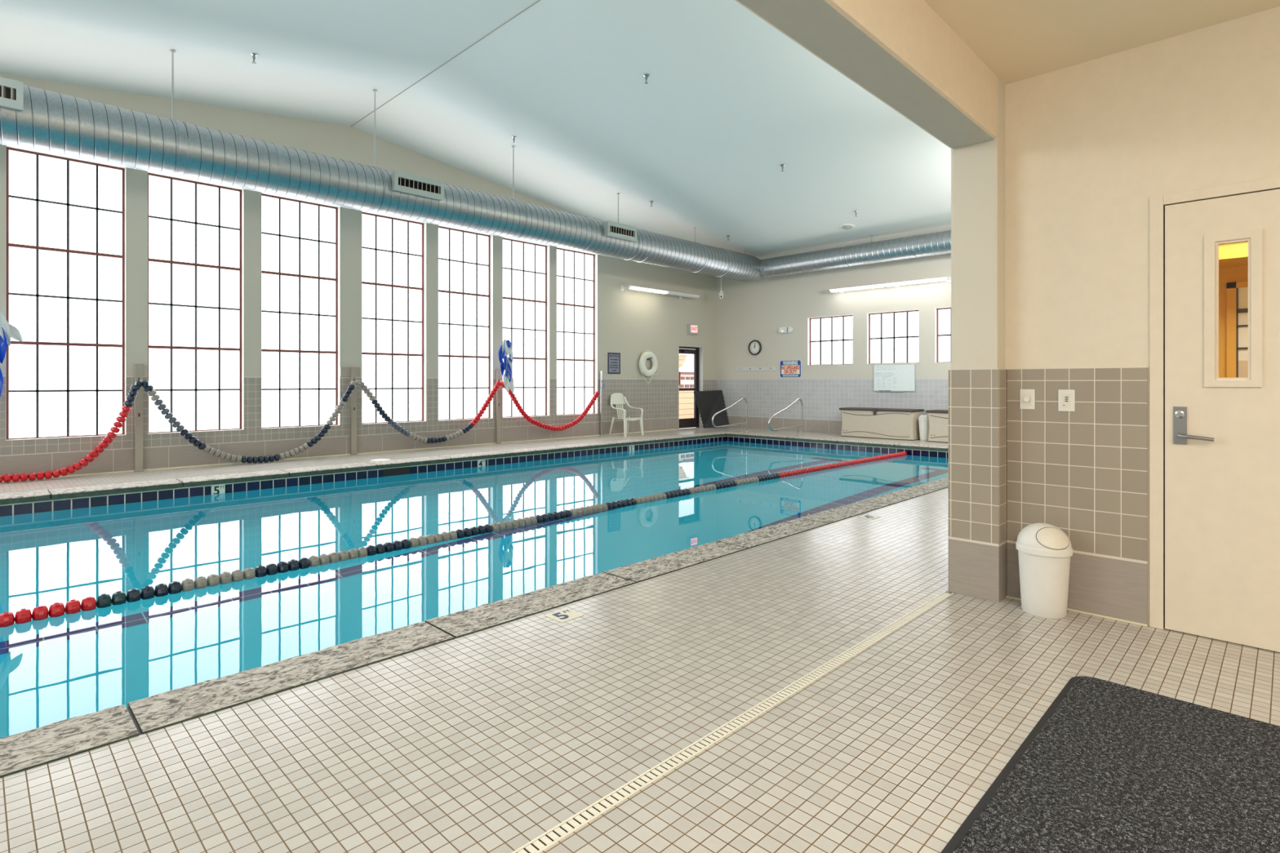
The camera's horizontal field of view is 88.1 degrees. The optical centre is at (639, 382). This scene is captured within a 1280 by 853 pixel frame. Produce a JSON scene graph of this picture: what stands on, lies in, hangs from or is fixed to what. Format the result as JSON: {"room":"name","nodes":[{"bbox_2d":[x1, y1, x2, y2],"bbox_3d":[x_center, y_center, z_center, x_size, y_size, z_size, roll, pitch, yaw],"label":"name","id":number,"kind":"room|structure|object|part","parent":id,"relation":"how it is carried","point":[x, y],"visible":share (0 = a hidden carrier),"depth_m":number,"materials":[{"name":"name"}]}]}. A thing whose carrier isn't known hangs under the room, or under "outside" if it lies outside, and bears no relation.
{"room":"indoor swimming pool","nodes":[
{"label":"indoor swimming pool","id":0,"kind":"room"},
{"bbox_2d":[0,310,22,396],"bbox_3d":[-7.923,-0.353,8.187,0.173,1.204,0.412,0,0,45],"label":"pennant flags","id":1,"kind":"object","parent":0,"point":[7,331],"visible":1,"depth_m":8.21,"materials":[{"name":"blue plastic"}]},
{"bbox_2d":[0,73,716,478],"bbox_3d":[-4.599,-1.580,12.252,0.250,6.300,19.600,0,0,45],"label":"wall","id":2,"kind":"structure","parent":0,"point":[631,322],"depth_m":11.65,"materials":[{"name":"paint"}]},
{"bbox_2d":[5,145,126,440],"bbox_3d":[-7.758,-1.153,8.972,0.153,3.805,1.235,0,0,45],"label":"window","id":3,"kind":"structure","parent":2,"relation":"in","point":[66,216],"depth_m":8.99,"materials":[{"name":"white glass"}]},
{"bbox_2d":[147,171,244,434],"bbox_3d":[-6.723,-1.153,10.024,0.153,3.805,1.235,0,0,45],"label":"window","id":4,"kind":"structure","parent":2,"relation":"in","point":[196,228],"depth_m":10.05,"materials":[{"name":"white glass"}]},
{"bbox_2d":[261,192,340,429],"bbox_3d":[-5.685,-1.153,11.076,0.153,3.805,1.235,0,0,45],"label":"window","id":5,"kind":"structure","parent":2,"relation":"in","point":[300,239],"depth_m":11.10,"materials":[{"name":"white glass"}]},
{"bbox_2d":[2,428,677,481],"bbox_3d":[-5.191,1.261,11.459,0.020,0.018,17.640,0,0,45],"label":"trim","id":6,"kind":"structure","parent":2,"relation":"attached to","point":[677,428],"depth_m":11.37,"materials":[{"name":"beige tile"}]},
{"bbox_2d":[340,367,359,454],"bbox_3d":[-5.001,0.502,11.503,0.229,1.536,0.340,0,0,45],"label":"post","id":7,"kind":"object","parent":2,"relation":"attached to","point":[353,372],"visible":1,"depth_m":11.57,"materials":[{"name":"black metal"}]},
{"bbox_3d":[-5.026,-0.183,11.598,0.060,0.166,0.094,0,0,45],"label":"plate","id":8,"kind":"part","parent":7,"relation":"part of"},
{"bbox_2d":[361,210,426,424],"bbox_3d":[-4.558,-1.153,12.220,0.153,3.805,1.235,0,0,45],"label":"window","id":9,"kind":"structure","parent":2,"relation":"in","point":[394,249],"depth_m":12.28,"materials":[{"name":"white glass"}]},
{"bbox_2d":[438,225,493,421],"bbox_3d":[-3.523,-1.153,13.271,0.153,3.805,1.235,0,0,45],"label":"window","id":10,"kind":"structure","parent":2,"relation":"in","point":[465,257],"depth_m":13.34,"materials":[{"name":"white glass"}]},
{"bbox_2d":[502,236,549,417],"bbox_3d":[-2.494,-1.153,14.316,0.153,3.805,1.235,0,0,45],"label":"window","id":11,"kind":"structure","parent":2,"relation":"in","point":[526,264],"depth_m":14.44,"materials":[{"name":"white glass"}]},
{"bbox_2d":[556,246,597,415],"bbox_3d":[-1.493,-1.153,15.331,0.153,3.805,1.235,0,0,45],"label":"window","id":12,"kind":"structure","parent":2,"relation":"in","point":[576,271],"depth_m":15.43,"materials":[{"name":"white glass"}]},
{"bbox_2d":[607,352,620,373],"bbox_3d":[-0.631,-0.463,16.091,0.016,0.515,0.410,0,0,45],"label":"notice sign","id":13,"kind":"object","parent":2,"relation":"attached to","point":[613,358],"visible":1,"depth_m":16.08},
{"bbox_2d":[639,349,658,382],"bbox_3d":[0.232,-0.406,16.842,0.165,0.857,0.714,0,0,45],"label":"life ring","id":14,"kind":"object","parent":2,"relation":"attached to","point":[646,355],"visible":1,"depth_m":16.77,"materials":[{"name":"white plastic"}]},
{"bbox_2d":[620,284,700,298],"bbox_3d":[0.572,-2.315,17.068,0.360,0.130,2.640,0,0,45],"label":"wall lamp","id":15,"kind":"object","parent":2,"relation":"attached to","point":[680,295],"visible":1,"depth_m":16.81,"materials":[{"name":"white plastic"}]},
{"bbox_2d":[678,346,702,429],"bbox_3d":[1.321,0.145,18.232,0.232,2.250,1.030,0,0,45],"label":"door","id":16,"kind":"structure","parent":2,"relation":"in","point":[696,422],"depth_m":18.53,"materials":[{"name":"brown metal"}]},
{"bbox_2d":[686,324,697,334],"bbox_3d":[1.440,-1.445,18.164,0.056,0.270,0.400,0,0,45],"label":"exit sign","id":17,"kind":"object","parent":2,"relation":"attached to","point":[691,329],"visible":1,"depth_m":18.11,"materials":[{"name":"red plastic"}]},
{"bbox_2d":[0,0,951,259],"bbox_3d":[-0.860,-4.063,8.568,10.850,1.733,19.600,0,0,45],"label":"ceiling","id":18,"kind":"structure","parent":0,"point":[728,99],"depth_m":9.67,"materials":[{"name":"paint"}]},
{"bbox_2d":[249,53,257,63],"bbox_3d":[-4.978,-4.176,8.526,0.090,0.108,0.090,0,0,45],"label":"sprinkler","id":19,"kind":"object","parent":18,"relation":"attached to","point":[254,55],"visible":1,"depth_m":8.52,"materials":[{"name":"metal"}]},
{"bbox_2d":[351,0,540,126],"bbox_3d":[-1.413,-4.486,7.990,10.268,0.008,0.012,0,0,45],"label":"trim","id":20,"kind":"structure","parent":18,"relation":"attached to","point":[538,0],"depth_m":9.08,"materials":[{"name":"white metal"}]},
{"bbox_2d":[0,48,951,282],"bbox_3d":[-0.480,-3.507,7.954,8.852,1.875,18.546,0,0,45],"label":"air duct","id":21,"kind":"object","parent":18,"relation":"hanging from","point":[33,118],"visible":0.87,"depth_m":9.49,"materials":[{"name":"metal"}]},
{"bbox_2d":[0,76,23,111],"bbox_3d":[-6.813,-3.000,6.712,0.211,0.290,0.800,0,0,45],"label":"supply register","id":22,"kind":"object","parent":21,"relation":"attached to","point":[11,91],"depth_m":6.88,"materials":[{"name":"white metal"}]},
{"bbox_3d":[-5.817,-3.687,8.230,0.060,0.894,0.060,0,0,45],"label":"hanger rod","id":23,"kind":"part","parent":21,"relation":"part of","materials":[{"name":"metal"}]},
{"bbox_3d":[-4.028,-3.842,10.046,0.060,1.205,0.060,0,0,45],"label":"hanger rod","id":24,"kind":"part","parent":21,"relation":"part of","materials":[{"name":"metal"}]},
{"bbox_2d":[391,169,444,200],"bbox_3d":[-3.424,-3.000,10.153,0.211,0.290,0.800,0,0,45],"label":"supply register","id":25,"kind":"object","parent":21,"relation":"attached to","point":[404,184],"depth_m":10.08,"materials":[{"name":"white metal"}]},
{"bbox_3d":[-2.266,-3.735,11.835,0.060,0.989,0.060,0,0,45],"label":"hanger rod","id":26,"kind":"part","parent":21,"relation":"part of","materials":[{"name":"metal"}]},
{"bbox_3d":[-0.449,-3.576,13.680,0.060,0.673,0.060,0,0,45],"label":"hanger rod","id":27,"kind":"part","parent":21,"relation":"part of","materials":[{"name":"metal"}]},
{"bbox_2d":[602,220,637,241],"bbox_3d":[-0.413,-3.000,13.209,0.211,0.290,0.800,0,0,45],"label":"supply register","id":28,"kind":"object","parent":21,"relation":"attached to","point":[612,231],"depth_m":13.11,"materials":[{"name":"white metal"}]},
{"bbox_2d":[643,73,649,84],"bbox_3d":[0.087,-4.204,9.165,0.090,0.108,0.090,0,0,45],"label":"sprinkler","id":29,"kind":"object","parent":18,"relation":"attached to","point":[646,75],"visible":1,"depth_m":9.15,"materials":[{"name":"metal"}]},
{"bbox_2d":[718,277,724,298],"bbox_3d":[2.200,-2.789,17.907,0.156,1.059,0.156,0,0,45],"label":"security camera","id":30,"kind":"object","parent":18,"relation":"hanging from","point":[721,294],"visible":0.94,"depth_m":17.87,"materials":[{"name":"white plastic"}]},
{"bbox_2d":[839,223,855,229],"bbox_3d":[4.537,-3.398,14.480,0.338,0.075,0.339,0,0,-40],"label":"ceiling speaker","id":31,"kind":"object","parent":18,"relation":"attached to","point":[846,226],"visible":1,"depth_m":14.42,"materials":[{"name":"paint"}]},
{"bbox_2d":[0,426,1279,852],"bbox_3d":[0.558,1.420,7.171,14.470,0.300,19.600,0,0,45],"label":"floor","id":32,"kind":"structure","parent":0,"point":[488,740],"depth_m":2.48,"materials":[{"name":"tile"}]},
{"bbox_2d":[133,363,142,471],"bbox_3d":[-7.096,0.502,9.377,0.229,1.536,0.145,0,0,45],"label":"post","id":33,"kind":"object","parent":32,"relation":"on","point":[138,367],"visible":1,"depth_m":9.41,"materials":[{"name":"black"}]},
{"bbox_3d":[-7.156,-0.183,9.436,0.060,0.166,0.094,0,0,45],"label":"plate","id":34,"kind":"part","parent":33,"relation":"part of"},
{"bbox_2d":[0,379,599,482],"bbox_3d":[-5.048,0.612,11.291,0.111,1.314,11.686,0,0,45],"label":"lane rope","id":35,"kind":"object","parent":33,"relation":"hanging from","point":[24,477],"visible":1,"depth_m":10.34,"materials":[{"name":"red plastic"}]},
{"bbox_2d":[370,458,390,461],"bbox_3d":[-4.224,1.264,10.759,0.310,0.011,0.310,0,0,45],"label":"lid","id":36,"kind":"object","parent":32,"relation":"on","point":[377,460],"visible":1,"depth_m":10.72,"materials":[{"name":"white plastic"}]},
{"bbox_2d":[0,431,948,777],"bbox_3d":[-1.198,2.140,8.325,7.484,1.751,16.978,0,0,45],"label":"swimming pool","id":37,"kind":"object","parent":32,"relation":"in","point":[59,740],"visible":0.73,"depth_m":4.32,"materials":[{"name":"teal paint"}]},
{"bbox_2d":[211,484,225,493],"bbox_3d":[-5.522,1.425,8.655,0.006,0.160,0.156,0,0,45],"label":"depth marker","id":38,"kind":"object","parent":37,"relation":"attached to","point":[216,489],"visible":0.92,"depth_m":8.65,"materials":[{"name":"white tile"}]},
{"bbox_2d":[0,440,948,737],"bbox_3d":[-1.291,1.455,8.165,6.740,0.001,16.620,0,0,45],"label":"pool water","id":39,"kind":"object","parent":37,"relation":"in","point":[58,668],"visible":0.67,"depth_m":5.74,"materials":[{"name":"teal liquid"}]},
{"bbox_2d":[0,451,906,627],"bbox_3d":[0.159,1.437,8.070,0.212,0.111,14.721,0,0,45],"label":"lane rope","id":40,"kind":"object","parent":39,"relation":"on","point":[41,612],"visible":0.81,"depth_m":5.42,"materials":[{"name":"red plastic"}]},
{"bbox_2d":[477,459,485,466],"bbox_3d":[-2.750,1.425,11.469,0.006,0.160,0.156,0,0,45],"label":"depth marker","id":41,"kind":"object","parent":37,"relation":"attached to","point":[482,462],"visible":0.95,"depth_m":11.47,"materials":[{"name":"white tile"}]},
{"bbox_2d":[629,444,634,450],"bbox_3d":[-0.175,1.425,14.083,0.006,0.160,0.156,0,0,45],"label":"depth marker","id":42,"kind":"object","parent":37,"relation":"attached to","point":[631,447],"visible":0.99,"depth_m":14.09,"materials":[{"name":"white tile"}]},
{"bbox_2d":[495,369,503,444],"bbox_3d":[-2.878,0.502,13.658,0.229,1.536,0.145,0,0,45],"label":"post","id":43,"kind":"object","parent":32,"relation":"on","point":[498,372],"visible":0.91,"depth_m":13.69,"materials":[{"name":"black metal"}]},
{"bbox_3d":[-2.938,-0.183,13.717,0.060,0.166,0.094,0,0,45],"label":"plate","id":44,"kind":"part","parent":43,"relation":"part of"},
{"bbox_2d":[498,338,514,394],"bbox_3d":[-2.725,-0.328,13.474,0.171,1.134,0.329,0,0,45],"label":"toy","id":45,"kind":"object","parent":43,"relation":"hanging from","point":[505,348],"visible":1,"depth_m":13.47,"materials":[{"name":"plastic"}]},
{"bbox_2d":[544,608,583,622],"bbox_3d":[-0.413,1.268,3.596,0.152,0.004,0.152,0,0,45],"label":"depth marker","id":46,"kind":"object","parent":32,"relation":"on","point":[565,615],"visible":1,"depth_m":3.59,"materials":[{"name":"beige tile"}]},
{"bbox_2d":[600,370,604,435],"bbox_3d":[-0.887,0.497,15.653,0.087,1.545,0.248,0,0,-17],"label":"post","id":47,"kind":"object","parent":32,"relation":"on","point":[601,371],"visible":1,"depth_m":15.72,"materials":[{"name":"metal"}]},
{"bbox_2d":[608,392,644,436],"bbox_3d":[-0.350,0.765,15.873,0.632,1.010,0.648,0,0,-43],"label":"armchair","id":48,"kind":"object","parent":32,"relation":"on","point":[616,398],"visible":1,"depth_m":15.93,"materials":[{"name":"beige plastic"}]},
{"bbox_3d":[-0.671,1.055,15.848,0.151,0.430,0.054,0,0,38],"label":"leg","id":49,"kind":"part","parent":48,"relation":"part of","materials":[{"name":"beige plastic"}]},
{"bbox_3d":[-0.534,0.396,16.074,0.480,0.272,0.103,0,0,-43],"label":"panel","id":50,"kind":"part","parent":48,"relation":"part of","materials":[{"name":"beige plastic"}]},
{"bbox_3d":[-0.540,0.595,15.688,0.112,0.492,0.598,0,0,-35],"label":"armrest","id":51,"kind":"part","parent":48,"relation":"part of","materials":[{"name":"beige plastic"}]},
{"bbox_3d":[-0.338,1.055,15.488,0.097,0.430,0.064,0,0,-43],"label":"leg","id":52,"kind":"part","parent":48,"relation":"part of","materials":[{"name":"beige plastic"}]},
{"bbox_3d":[-0.313,0.879,15.833,0.503,0.061,0.460,0,0,-43],"label":"seat","id":53,"kind":"part","parent":48,"relation":"part of","materials":[{"name":"beige plastic"}]},
{"bbox_3d":[-0.297,1.055,16.192,0.054,0.430,0.151,0,0,-33],"label":"leg","id":54,"kind":"part","parent":48,"relation":"part of","materials":[{"name":"beige plastic"}]},
{"bbox_3d":[-0.149,0.595,16.047,0.598,0.492,0.112,0,0,40],"label":"armrest","id":55,"kind":"part","parent":48,"relation":"part of","materials":[{"name":"beige plastic"}]},
{"bbox_3d":[0.033,1.055,15.829,0.097,0.430,0.064,0,0,-43],"label":"leg","id":56,"kind":"part","parent":48,"relation":"part of","materials":[{"name":"beige plastic"}]},
{"bbox_2d":[693,390,728,427],"bbox_3d":[1.934,0.745,18.427,1.104,1.056,0.281,0,0,-22],"label":"rubber mat","id":57,"kind":"object","parent":32,"relation":"on","point":[709,402],"visible":0.93,"depth_m":18.40,"materials":[{"name":"black rubber"}]},
{"bbox_2d":[711,397,747,432],"bbox_3d":[2.242,0.825,16.383,0.100,0.891,1.472,0,0,45],"label":"pool handrail","id":58,"kind":"object","parent":32,"relation":"on","point":[741,398],"visible":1,"depth_m":16.53,"materials":[{"name":"metal"}]},
{"bbox_2d":[511,591,953,852],"bbox_3d":[-0.854,1.274,1.228,0.052,0.013,7.752,0,0,45],"label":"drain","id":59,"kind":"object","parent":32,"relation":"on","point":[576,821],"visible":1,"depth_m":2.30,"materials":[{"name":"beige plastic"}]},
{"bbox_2d":[768,398,804,435],"bbox_3d":[3.389,0.825,15.295,0.100,0.891,1.472,0,0,45],"label":"pool handrail","id":60,"kind":"object","parent":32,"relation":"on","point":[797,399],"visible":1,"depth_m":15.51,"materials":[{"name":"metal"}]},
{"bbox_2d":[857,514,880,519],"bbox_3d":[2.162,1.268,6.230,0.152,0.004,0.152,0,0,45],"label":"depth marker","id":61,"kind":"object","parent":32,"relation":"on","point":[870,517],"visible":1,"depth_m":6.21,"materials":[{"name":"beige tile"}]},
{"bbox_2d":[839,407,924,440],"bbox_3d":[5.514,0.931,15.165,1.740,0.678,0.635,0,0,45],"label":"box","id":62,"kind":"object","parent":32,"relation":"on","point":[896,424],"visible":0.98,"depth_m":14.88,"materials":[{"name":"beige plastic"}]},
{"bbox_3d":[5.521,0.625,15.172,1.740,0.050,0.615,0,0,45],"label":"lid","id":63,"kind":"part","parent":62,"relation":"part of","materials":[{"name":"brown plastic"}]},
{"bbox_2d":[918,414,928,440],"bbox_3d":[6.221,0.995,14.451,0.259,0.550,0.259,0,0,-23],"label":"plastic bin","id":64,"kind":"object","parent":32,"relation":"on","point":[923,422],"visible":0.76,"depth_m":14.36,"materials":[{"name":"white plastic"}]},
{"bbox_2d":[925,409,948,443],"bbox_3d":[6.946,0.931,13.754,1.740,0.678,0.635,0,0,45],"label":"box","id":65,"kind":"object","parent":32,"relation":"on","point":[938,420],"visible":0.3,"depth_m":14.00,"materials":[{"name":"beige plastic"}]},
{"bbox_3d":[6.953,0.625,13.761,1.740,0.050,0.615,0,0,45],"label":"lid","id":66,"kind":"part","parent":65,"relation":"part of","materials":[{"name":"brown plastic"}]},
{"bbox_2d":[1015,523,1072,618],"bbox_3d":[2.226,1.024,3.644,0.270,0.492,0.251,0,0,45],"label":"trash bin","id":67,"kind":"object","parent":32,"relation":"on","point":[1045,551],"visible":1,"depth_m":3.56,"materials":[{"name":"white plastic"}]},
{"bbox_3d":[2.226,0.837,3.644,0.260,0.118,0.242,0,0,45],"label":"dome lid","id":68,"kind":"part","parent":67,"relation":"part of","materials":[{"name":"white plastic"}]},
{"bbox_2d":[940,675,1279,852],"bbox_3d":[1.688,1.264,1.801,1.222,0.012,1.835,0,0,45],"label":"floor mat","id":69,"kind":"object","parent":32,"relation":"on","point":[1108,766],"visible":1,"depth_m":2.08,"materials":[{"name":"black rubber"}]},
{"bbox_2d":[716,253,951,434],"bbox_3d":[6.037,-1.580,15.354,10.550,6.300,0.250,0,0,45],"label":"wall","id":70,"kind":"structure","parent":0,"point":[748,312],"depth_m":16.75,"materials":[{"name":"paint"}]},
{"bbox_2d":[748,340,761,355],"bbox_3d":[3.127,-0.945,18.014,0.414,0.414,0.045,0,0,45],"label":"wall clock","id":71,"kind":"object","parent":70,"relation":"attached to","point":[754,346],"visible":1,"depth_m":18.01,"materials":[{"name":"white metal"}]},
{"bbox_2d":[736,366,776,371],"bbox_3d":[3.143,-0.365,17.980,1.300,0.100,0.072,0,0,45],"label":"hook rail","id":72,"kind":"object","parent":70,"relation":"attached to","point":[763,368],"visible":1,"depth_m":17.94,"materials":[{"name":"white paint"}]},
{"bbox_2d":[778,326,793,333],"bbox_3d":[3.817,-1.372,17.311,0.404,0.154,0.078,0,0,45],"label":"emergency light","id":73,"kind":"object","parent":70,"relation":"attached to","point":[787,329],"visible":1,"depth_m":17.27,"materials":[{"name":"white plastic"}]},
{"bbox_2d":[779,360,801,377],"bbox_3d":[3.925,-0.350,17.250,0.640,0.460,0.014,0,0,45],"label":"warning sign","id":74,"kind":"object","parent":70,"relation":"attached to","point":[788,368],"visible":1,"depth_m":17.24,"materials":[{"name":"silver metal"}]},
{"bbox_2d":[807,314,853,364],"bbox_3d":[4.774,-1.042,16.520,1.235,1.215,0.143,0,0,45],"label":"window","id":75,"kind":"structure","parent":70,"relation":"in","point":[829,338],"depth_m":16.58,"materials":[{"name":"white glass"}]},
{"bbox_2d":[829,275,951,293],"bbox_3d":[5.717,-2.250,15.314,2.790,0.130,0.261,0,0,45],"label":"wall lamp","id":76,"kind":"object","parent":70,"relation":"attached to","point":[897,283],"visible":0.94,"depth_m":15.13,"materials":[{"name":"white plastic"}]},
{"bbox_2d":[866,309,919,364],"bbox_3d":[5.907,-1.042,15.404,1.235,1.215,0.143,0,0,45],"label":"window","id":77,"kind":"structure","parent":70,"relation":"in","point":[892,336],"depth_m":15.44,"materials":[{"name":"white glass"}]},
{"bbox_2d":[873,364,915,391],"bbox_3d":[5.875,-0.100,15.304,0.980,0.626,0.050,0,0,45],"label":"whiteboard","id":78,"kind":"object","parent":70,"relation":"attached to","point":[895,377],"visible":1,"depth_m":15.30,"materials":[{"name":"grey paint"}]},
{"bbox_2d":[934,306,951,362],"bbox_3d":[7.036,-1.042,14.291,1.235,1.215,0.143,0,0,45],"label":"window","id":79,"kind":"structure","parent":70,"relation":"in","point":[942,315],"depth_m":14.67,"materials":[{"name":"white glass"}]},
{"bbox_3d":[7.073,-1.042,14.329,1.215,1.195,0.006,0,0,45],"label":"frosted pane","id":80,"kind":"part","parent":79,"relation":"part of","materials":[{"name":"white glass"}]},
{"bbox_2d":[734,0,996,148],"bbox_3d":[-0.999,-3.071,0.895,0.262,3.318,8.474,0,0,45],"label":"beam","id":81,"kind":"structure","parent":0,"point":[911,31],"depth_m":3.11,"materials":[{"name":"beige paint"}]},
{"bbox_2d":[951,75,1005,369],"bbox_3d":[5.878,-1.580,7.876,0.262,6.300,11.128,0,0,45],"label":"wall","id":82,"kind":"structure","parent":0,"point":[978,171],"depth_m":3.90,"materials":[{"name":"beige paint"}]},
{"bbox_2d":[948,368,1007,602],"bbox_3d":[2.022,0.596,3.962,0.282,1.348,0.160,0,0,45],"label":"wainscot","id":83,"kind":"structure","parent":82,"relation":"attached to","point":[978,397],"depth_m":3.89,"materials":[{"name":"beige tile"}]},
{"bbox_2d":[1005,595,1146,626],"bbox_3d":[2.402,1.266,3.672,0.665,0.008,0.011,0,0,45],"label":"baseboard","id":84,"kind":"structure","parent":82,"relation":"attached to","point":[1008,597],"depth_m":3.58,"materials":[{"name":"beige tile"}]},
{"bbox_2d":[1007,367,1147,626],"bbox_3d":[2.410,0.596,3.680,0.664,1.348,0.011,0,0,45],"label":"wainscot","id":85,"kind":"structure","parent":82,"relation":"attached to","point":[1082,473],"depth_m":3.62,"materials":[{"name":"beige tile"}]},
{"bbox_2d":[1020,389,1035,409],"bbox_3d":[2.237,0.098,3.822,0.076,0.116,0.028,0,0,45],"label":"dimmer switch","id":86,"kind":"object","parent":85,"relation":"attached to","point":[1027,397],"visible":1,"depth_m":3.82,"materials":[{"name":"white plastic"}]},
{"bbox_3d":[2.234,0.098,3.819,0.036,0.036,0.019,0,0,45],"label":"knob","id":87,"kind":"part","parent":86,"relation":"part of","materials":[{"name":"white plastic"}]},
{"bbox_2d":[1057,389,1075,411],"bbox_3d":[2.381,0.102,3.692,0.080,0.121,0.012,0,0,45],"label":"switch","id":88,"kind":"object","parent":85,"relation":"attached to","point":[1066,397],"visible":1,"depth_m":3.69,"materials":[{"name":"white plastic"}]},
{"bbox_2d":[924,0,1279,84],"bbox_3d":[0.537,-1.898,-0.446,3.809,0.264,8.718,0,0,45],"label":"ceiling","id":89,"kind":"structure","parent":0,"point":[1018,40],"depth_m":3.27,"materials":[{"name":"paint"}]},
{"bbox_2d":[1005,6,1279,627],"bbox_3d":[3.575,-0.230,2.638,3.809,3.600,0.140,0,0,45],"label":"wall","id":90,"kind":"structure","parent":0,"point":[1089,144],"depth_m":3.54,"materials":[{"name":"beige paint"}]},
{"bbox_2d":[1149,176,1279,652],"bbox_3d":[3.039,0.153,3.085,1.048,2.234,0.175,0,0,45],"label":"door","id":91,"kind":"structure","parent":90,"relation":"attached to","point":[1221,508],"depth_m":3.27,"materials":[{"name":"beige paint"}]},
{"bbox_3d":[2.733,0.218,3.346,0.054,0.190,0.009,0,0,45],"label":"handle plate","id":92,"kind":"part","parent":91,"relation":"part of","materials":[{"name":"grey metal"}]},
{"bbox_3d":[2.755,0.272,3.283,0.147,0.034,0.058,0,0,45],"label":"lever","id":93,"kind":"part","parent":91,"relation":"part of","materials":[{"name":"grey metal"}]},
{"bbox_3d":[2.878,-0.353,3.211,0.210,0.752,0.030,0,0,45],"label":"vision frame","id":94,"kind":"part","parent":91,"relation":"part of","materials":[{"name":"beige paint"}]},
{"bbox_2d":[1218,241,1248,377],"bbox_3d":[3.839,0.045,3.769,2.420,3.050,1.842,0,0,45],"label":"wall","id":95,"kind":"structure","parent":0,"point":[1233,274],"depth_m":4.65,"materials":[{"name":"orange paint"}]},
{"bbox_2d":[1218,243,1248,268],"bbox_3d":[4.257,-0.848,4.193,2.220,0.085,0.450,0,0,45],"label":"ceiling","id":96,"kind":"structure","parent":95,"relation":"attached to","point":[1232,255],"depth_m":4.31,"materials":[{"name":"yellow paint"}]},
{"bbox_2d":[1226,280,1248,377],"bbox_3d":[4.422,0.287,4.326,0.872,1.965,0.030,0,0,45],"label":"door","id":97,"kind":"structure","parent":95,"relation":"in","point":[1237,292],"depth_m":4.58,"materials":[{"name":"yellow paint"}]},
{"bbox_3d":[4.424,0.560,4.328,0.772,1.420,0.015,0,0,45],"label":"panel","id":98,"kind":"part","parent":97,"relation":"part of","materials":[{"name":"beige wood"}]},
{"bbox_3d":[4.424,-0.403,4.328,0.772,0.505,0.015,0,0,45],"label":"pane","id":99,"kind":"part","parent":97,"relation":"part of","materials":[{"name":"glass"}]},
{"label":"outside","id":100,"kind":"structure","parent":0,"visible":0},
{"bbox_3d":[0.498,1.630,27.585,13.990,0.120,24.000,0,0,45],"label":"ground","id":101,"kind":"structure","parent":100,"visible":0},
{"bbox_2d":[679,353,693,418],"bbox_3d":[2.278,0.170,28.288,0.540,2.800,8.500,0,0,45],"label":"house","id":102,"kind":"structure","parent":101,"relation":"on","point":[686,397],"depth_m":27.68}
]}

